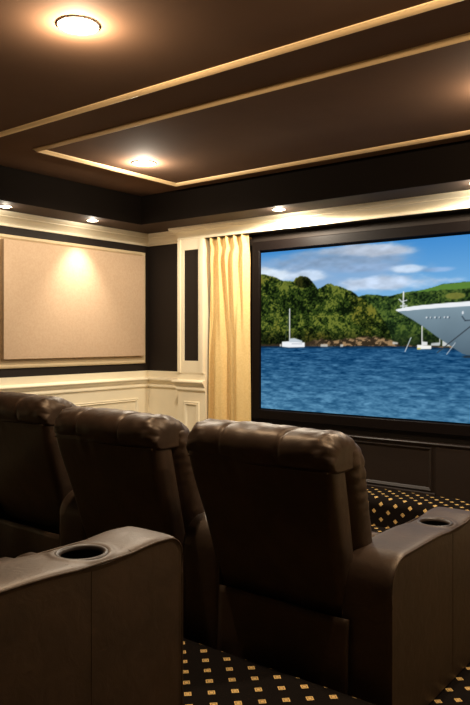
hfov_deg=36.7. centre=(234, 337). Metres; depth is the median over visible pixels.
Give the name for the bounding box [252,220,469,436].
projection screen
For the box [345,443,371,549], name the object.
cushion
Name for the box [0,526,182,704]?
recliner
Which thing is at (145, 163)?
recessed light
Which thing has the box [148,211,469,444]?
wall
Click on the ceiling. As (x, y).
(46, 70)
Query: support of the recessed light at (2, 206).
in the ceiling
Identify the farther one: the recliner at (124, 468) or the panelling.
the panelling
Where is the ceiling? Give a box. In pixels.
[0,0,469,233]
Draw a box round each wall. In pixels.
[0,225,147,377]
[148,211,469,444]
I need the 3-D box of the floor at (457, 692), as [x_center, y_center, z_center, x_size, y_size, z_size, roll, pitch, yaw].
[-0.428,1.400,2.658,6.530,0.001,6.880,0,0,38]
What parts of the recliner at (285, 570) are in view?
backrest, armrest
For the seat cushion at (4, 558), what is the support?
on the recliner at (97, 619)
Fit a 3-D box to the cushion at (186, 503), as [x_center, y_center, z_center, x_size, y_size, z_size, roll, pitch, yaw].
[-0.438,0.683,3.323,0.693,0.683,0.336,0,0,38]
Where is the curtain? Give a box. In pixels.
[208,234,251,420]
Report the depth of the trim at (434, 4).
3.37 m
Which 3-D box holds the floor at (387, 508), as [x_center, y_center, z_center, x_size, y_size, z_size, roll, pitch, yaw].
[1.093,1.295,5.534,3.625,0.210,0.470,0,0,38]
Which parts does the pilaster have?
inset panel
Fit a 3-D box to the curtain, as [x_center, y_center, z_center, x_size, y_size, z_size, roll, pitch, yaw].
[-0.062,0.116,6.617,0.486,2.128,0.107,0,0,38]
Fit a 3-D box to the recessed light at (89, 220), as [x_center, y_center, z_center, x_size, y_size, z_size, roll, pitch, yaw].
[-1.292,-1.069,6.425,0.108,0.026,0.108,0,0,38]
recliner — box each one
[0,392,75,557]
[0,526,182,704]
[54,406,204,547]
[183,418,469,704]
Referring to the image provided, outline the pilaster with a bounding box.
[177,238,210,418]
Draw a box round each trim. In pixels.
[0,0,463,136]
[0,190,469,246]
[33,32,469,185]
[74,398,199,425]
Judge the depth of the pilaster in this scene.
6.81 m
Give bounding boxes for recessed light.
[0,205,11,207]
[56,15,99,34]
[87,219,98,221]
[132,160,155,166]
[272,208,284,210]
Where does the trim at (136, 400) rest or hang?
attached to the wall at (62, 370)
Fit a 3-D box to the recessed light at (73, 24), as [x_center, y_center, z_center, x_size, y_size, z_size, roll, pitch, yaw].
[-0.671,-1.339,3.030,0.182,0.026,0.182,0,0,38]
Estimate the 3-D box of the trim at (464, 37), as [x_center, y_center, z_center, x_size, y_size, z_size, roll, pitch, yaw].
[0.369,-1.329,4.561,3.400,0.023,1.495,0,0,38]
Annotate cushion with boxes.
[0,557,12,560]
[24,521,58,533]
[171,422,203,531]
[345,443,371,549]
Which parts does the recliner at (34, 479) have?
armrest, backrest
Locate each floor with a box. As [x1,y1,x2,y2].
[183,638,374,704]
[367,487,469,527]
[371,525,469,704]
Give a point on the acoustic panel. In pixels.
(62, 303)
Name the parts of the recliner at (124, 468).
backrest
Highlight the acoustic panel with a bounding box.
[0,234,144,368]
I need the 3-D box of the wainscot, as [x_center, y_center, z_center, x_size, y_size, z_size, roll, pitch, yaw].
[-2.654,0.869,4.381,0.900,1.063,6.880,0,0,38]
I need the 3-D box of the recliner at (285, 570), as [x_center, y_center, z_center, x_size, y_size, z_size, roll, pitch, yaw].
[0.398,0.860,3.030,0.962,1.080,1.134,0,0,38]
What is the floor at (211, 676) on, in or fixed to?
on the floor at (457, 692)
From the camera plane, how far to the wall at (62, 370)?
6.67 m
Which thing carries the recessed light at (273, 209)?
in the ceiling
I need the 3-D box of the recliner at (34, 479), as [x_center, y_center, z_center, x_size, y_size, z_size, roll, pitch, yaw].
[-0.927,0.845,4.157,0.828,1.110,1.114,0,0,38]
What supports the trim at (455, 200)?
attached to the wall at (162, 259)
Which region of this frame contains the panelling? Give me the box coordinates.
[344,433,469,500]
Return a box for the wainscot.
[0,370,205,430]
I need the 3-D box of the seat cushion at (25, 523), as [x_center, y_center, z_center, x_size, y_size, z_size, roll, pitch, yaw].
[-0.806,1.050,4.203,0.615,0.240,0.740,0,0,38]
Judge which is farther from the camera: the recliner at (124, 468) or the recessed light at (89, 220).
the recessed light at (89, 220)

